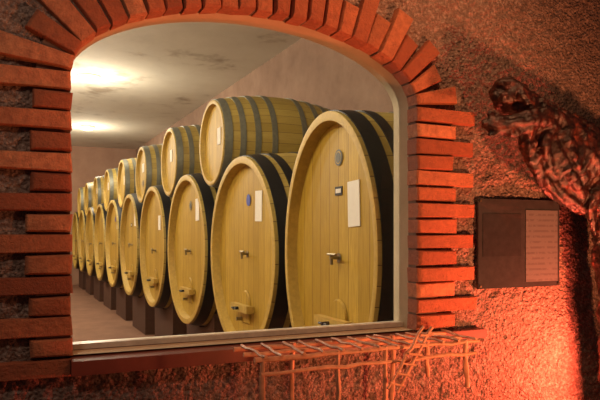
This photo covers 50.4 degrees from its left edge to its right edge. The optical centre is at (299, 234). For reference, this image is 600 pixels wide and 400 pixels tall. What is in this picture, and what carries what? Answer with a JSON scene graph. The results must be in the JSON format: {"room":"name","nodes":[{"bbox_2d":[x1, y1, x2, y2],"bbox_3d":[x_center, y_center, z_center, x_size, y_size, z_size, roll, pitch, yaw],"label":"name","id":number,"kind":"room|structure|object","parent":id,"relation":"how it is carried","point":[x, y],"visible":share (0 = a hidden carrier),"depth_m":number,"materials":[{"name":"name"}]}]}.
{"room":"wine cellar","nodes":[
{"label":"wine cellar","id":0,"kind":"room"},
{"bbox_2d":[70,146,135,284],"bbox_3d":[-7.820,-0.575,18.196,6.130,4.050,0.200,0,0,-25],"label":"wall","id":1,"kind":"structure","parent":0,"point":[88,163],"depth_m":18.81,"materials":[{"name":"paint"}]},
{"bbox_2d":[70,284,154,341],"bbox_3d":[-2.712,1.500,8.327,7.200,0.100,22.400,0,0,-25],"label":"floor","id":2,"kind":"structure","parent":0,"point":[92,320],"depth_m":10.57,"materials":[{"name":"concrete"}]},
{"bbox_2d":[79,269,85,289],"bbox_3d":[-5.451,1.106,17.671,1.180,0.688,1.040,0,0,-25],"label":"cradle","id":3,"kind":"object","parent":2,"relation":"on","point":[82,275],"visible":0.21,"depth_m":17.02,"materials":[{"name":"brown wood"}]},
{"bbox_2d":[72,212,79,268],"bbox_3d":[-5.471,0.147,17.662,1.551,1.648,1.648,0,0,-25],"label":"wine cask","id":4,"kind":"object","parent":3,"relation":"on","point":[75,223],"visible":0.15,"depth_m":17.62,"materials":[{"name":"brown wood"}]},
{"bbox_2d":[86,272,93,294],"bbox_3d":[-4.745,1.106,16.129,1.180,0.688,1.040,0,0,-25],"label":"cradle","id":5,"kind":"object","parent":2,"relation":"on","point":[89,279],"visible":0.2,"depth_m":15.57,"materials":[{"name":"brown wood"}]},
{"bbox_2d":[78,210,86,272],"bbox_3d":[-4.764,0.147,16.120,1.551,1.648,1.648,0,0,-25],"label":"wine cask","id":6,"kind":"object","parent":5,"relation":"on","point":[82,217],"visible":0.19,"depth_m":16.14,"materials":[{"name":"brown wood"}]},
{"bbox_2d":[77,187,84,216],"bbox_3d":[-5.216,-0.837,16.846,1.188,0.929,0.929,0,0,-25],"label":"wine barrel","id":7,"kind":"object","parent":6,"relation":"on","point":[80,199],"visible":0.16,"depth_m":16.40,"materials":[{"name":"brown wood"}]},
{"bbox_2d":[94,276,103,301],"bbox_3d":[-4.039,1.106,14.587,1.180,0.688,1.040,0,0,-25],"label":"cradle","id":8,"kind":"object","parent":2,"relation":"on","point":[98,285],"visible":0.23,"depth_m":14.02,"materials":[{"name":"brown wood"}]},
{"bbox_2d":[85,207,96,276],"bbox_3d":[-4.058,0.147,14.578,1.551,1.648,1.648,0,0,-25],"label":"wine cask","id":9,"kind":"object","parent":8,"relation":"on","point":[90,218],"visible":0.21,"depth_m":14.51,"materials":[{"name":"brown wood"}]},
{"bbox_2d":[84,182,93,215],"bbox_3d":[-4.510,-0.837,15.304,1.188,0.929,0.929,0,0,-25],"label":"wine barrel","id":10,"kind":"object","parent":9,"relation":"on","point":[88,195],"visible":0.25,"depth_m":14.85,"materials":[{"name":"brown wood"}]},
{"bbox_2d":[104,281,115,309],"bbox_3d":[-3.333,1.106,13.045,1.180,0.688,1.040,0,0,-25],"label":"cradle","id":11,"kind":"object","parent":2,"relation":"on","point":[109,292],"visible":0.27,"depth_m":12.50,"materials":[{"name":"brown wood"}]},
{"bbox_2d":[94,203,108,281],"bbox_3d":[-3.352,0.147,13.036,1.551,1.648,1.648,0,0,-25],"label":"wine cask","id":12,"kind":"object","parent":11,"relation":"on","point":[101,213],"visible":0.22,"depth_m":12.87,"materials":[{"name":"brown wood"}]},
{"bbox_2d":[93,176,103,213],"bbox_3d":[-3.804,-0.837,13.761,1.188,0.929,0.929,0,0,-25],"label":"wine barrel","id":13,"kind":"object","parent":12,"relation":"on","point":[98,198],"visible":0.19,"depth_m":13.29,"materials":[{"name":"brown wood"}]},
{"bbox_2d":[116,287,132,320],"bbox_3d":[-2.627,1.106,11.503,1.180,0.688,1.040,0,0,-25],"label":"cradle","id":14,"kind":"object","parent":2,"relation":"on","point":[124,302],"visible":0.27,"depth_m":10.89,"materials":[{"name":"brown wood"}]},
{"bbox_2d":[105,199,123,287],"bbox_3d":[-2.646,0.147,11.493,1.551,1.648,1.648,0,0,-25],"label":"wine cask","id":15,"kind":"object","parent":14,"relation":"on","point":[113,219],"visible":0.26,"depth_m":11.30,"materials":[{"name":"brown wood"}]},
{"bbox_2d":[103,168,117,210],"bbox_3d":[-3.098,-0.837,12.220,1.188,0.929,0.929,0,0,-25],"label":"wine barrel","id":16,"kind":"object","parent":15,"relation":"on","point":[110,177],"visible":0.15,"depth_m":11.77,"materials":[{"name":"brown wood"}]},
{"bbox_2d":[133,293,154,334],"bbox_3d":[-1.921,1.106,9.960,1.180,0.688,1.040,0,0,-25],"label":"cradle","id":17,"kind":"object","parent":2,"relation":"on","point":[143,313],"visible":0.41,"depth_m":9.37,"materials":[{"name":"brown wood"}]},
{"bbox_2d":[120,193,143,296],"bbox_3d":[-1.940,0.147,9.951,1.551,1.648,1.648,0,0,-25],"label":"wine cask","id":18,"kind":"object","parent":17,"relation":"on","point":[132,208],"visible":0.23,"depth_m":9.67,"materials":[{"name":"brown wood"}]},
{"bbox_2d":[117,158,136,207],"bbox_3d":[-2.392,-0.837,10.677,1.188,0.929,0.929,0,0,-25],"label":"wine barrel","id":19,"kind":"object","parent":18,"relation":"on","point":[126,185],"visible":0.22,"depth_m":10.21,"materials":[{"name":"brown wood"}]},
{"bbox_2d":[155,299,186,336],"bbox_3d":[-1.215,1.106,8.418,1.180,0.688,1.040,0,0,-25],"label":"cradle","id":20,"kind":"object","parent":2,"relation":"on","point":[168,322],"visible":0.2,"depth_m":7.91,"materials":[{"name":"brown wood"}]},
{"bbox_2d":[139,185,171,308],"bbox_3d":[-1.234,0.147,8.409,1.551,1.648,1.648,0,0,-25],"label":"wine cask","id":21,"kind":"object","parent":20,"relation":"on","point":[153,240],"visible":0.29,"depth_m":8.11,"materials":[{"name":"brown wood"}]},
{"bbox_2d":[135,144,162,203],"bbox_3d":[-1.686,-0.837,9.135,1.188,0.929,0.929,0,0,-25],"label":"wine barrel","id":22,"kind":"object","parent":21,"relation":"on","point":[148,162],"visible":0.23,"depth_m":8.67,"materials":[{"name":"brown wood"}]},
{"bbox_2d":[187,314,223,333],"bbox_3d":[-0.509,1.106,6.876,1.180,0.688,1.040,0,0,-25],"label":"cradle","id":23,"kind":"object","parent":2,"relation":"on","point":[214,326],"visible":0.08,"depth_m":6.30,"materials":[{"name":"brown wood"}]},
{"bbox_2d":[167,173,217,325],"bbox_3d":[-0.528,0.147,6.867,1.551,1.648,1.648,0,0,-25],"label":"wine cask","id":24,"kind":"object","parent":23,"relation":"on","point":[193,200],"visible":0.26,"depth_m":6.49,"materials":[{"name":"brown wood"}]},
{"bbox_2d":[161,125,201,197],"bbox_3d":[-0.980,-0.837,7.593,1.188,0.929,0.929,0,0,-25],"label":"wine barrel","id":25,"kind":"object","parent":24,"relation":"on","point":[180,156],"visible":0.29,"depth_m":7.13,"materials":[{"name":"brown wood"}]},
{"bbox_2d":[233,326,479,399],"bbox_3d":[0.242,0.896,2.450,0.961,1.109,0.276,0,0,-25],"label":"rack","id":26,"kind":"object","parent":2,"relation":"on","point":[424,340],"visible":1,"depth_m":2.39,"materials":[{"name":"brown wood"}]},
{"bbox_2d":[481,76,599,381],"bbox_3d":[1.207,0.401,2.885,1.034,2.155,0.280,0,0,-25],"label":"stump","id":27,"kind":"object","parent":2,"relation":"on","point":[560,148],"visible":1,"depth_m":2.74,"materials":[{"name":"brown wood"}]},
{"bbox_3d":[0.823,1.079,3.967,1.180,0.741,0.840,0,0,-25],"label":"cradle","id":28,"kind":"object","parent":2,"relation":"on","visible":0},
{"bbox_2d":[285,110,393,326],"bbox_3d":[0.804,0.109,3.958,1.550,1.690,1.200,0,0,-25],"label":"wine cask","id":29,"kind":"object","parent":28,"relation":"on","point":[339,231],"visible":0.28,"depth_m":3.59,"materials":[{"name":"brown wood"}]},
{"bbox_3d":[0.197,1.106,5.334,1.180,0.688,1.040,0,0,-25],"label":"cradle","id":30,"kind":"object","parent":2,"relation":"on","visible":0},
{"bbox_2d":[211,152,297,331],"bbox_3d":[0.178,0.147,5.325,1.551,1.648,1.648,0,0,-25],"label":"wine cask","id":31,"kind":"object","parent":30,"relation":"on","point":[248,228],"visible":0.36,"depth_m":4.91,"materials":[{"name":"brown wood"}]},
{"bbox_2d":[199,96,329,187],"bbox_3d":[-0.274,-0.837,6.051,1.188,0.929,0.929,0,0,-25],"label":"wine barrel","id":32,"kind":"object","parent":31,"relation":"on","point":[232,128],"visible":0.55,"depth_m":5.64,"materials":[{"name":"brown wood"}]},
{"bbox_2d":[70,22,300,148],"bbox_3d":[-4.155,-2.675,10.432,6.330,0.150,17.370,0,0,-25],"label":"ceiling","id":33,"kind":"structure","parent":0,"point":[153,77],"depth_m":10.27,"materials":[{"name":"paint"}]},
{"bbox_2d":[79,125,94,130],"bbox_3d":[-5.097,-2.553,15.264,0.367,0.095,0.367,0,0,-25],"label":"ceiling lamp","id":34,"kind":"object","parent":33,"relation":"attached to","point":[84,127],"depth_m":15.14,"materials":[{"name":"white"}]},
{"bbox_2d":[77,73,100,81],"bbox_3d":[-3.446,-2.553,10.410,0.367,0.095,0.367,0,0,-25],"label":"ceiling lamp","id":35,"kind":"object","parent":33,"relation":"attached to","point":[87,77],"depth_m":10.30,"materials":[{"name":"white"}]},
{"bbox_2d":[136,38,393,157],"bbox_3d":[-1.368,-0.575,11.708,0.200,4.050,17.370,0,0,-25],"label":"wall","id":36,"kind":"structure","parent":0,"point":[311,72],"depth_m":8.19,"materials":[{"name":"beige paint"}]},
{"bbox_2d":[0,0,599,399],"bbox_3d":[-0.105,-0.645,2.631,7.200,4.190,0.188,0,0,-25],"label":"wall","id":37,"kind":"structure","parent":0,"point":[540,343],"depth_m":2.95,"materials":[{"name":"paint"}]},
{"bbox_2d":[73,321,402,349],"bbox_3d":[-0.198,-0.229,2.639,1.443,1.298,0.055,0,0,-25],"label":"window sill","id":38,"kind":"structure","parent":37,"relation":"in","point":[385,324],"depth_m":2.58,"materials":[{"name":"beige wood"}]},
{"bbox_2d":[0,0,476,381],"bbox_3d":[-0.141,-0.329,2.535,2.085,1.638,0.092,0,0,-25],"label":"arch surround","id":39,"kind":"object","parent":37,"relation":"attached to","point":[365,30],"visible":0.95,"depth_m":2.32,"materials":[{"name":"red brick"}]},
{"bbox_2d":[70,327,486,376],"bbox_3d":[-0.006,0.448,2.651,1.803,0.068,0.234,0,0,-25],"label":"window sill","id":40,"kind":"structure","parent":37,"relation":"attached to","point":[163,358],"depth_m":2.35,"materials":[{"name":"red brick"}]},
{"bbox_2d":[475,198,559,288],"bbox_3d":[1.048,0.041,3.061,0.505,0.419,0.036,0,0,-25],"label":"panel","id":41,"kind":"object","parent":37,"relation":"attached to","point":[518,240],"visible":0.94,"depth_m":3.04,"materials":[{"name":"metal"}]}
]}

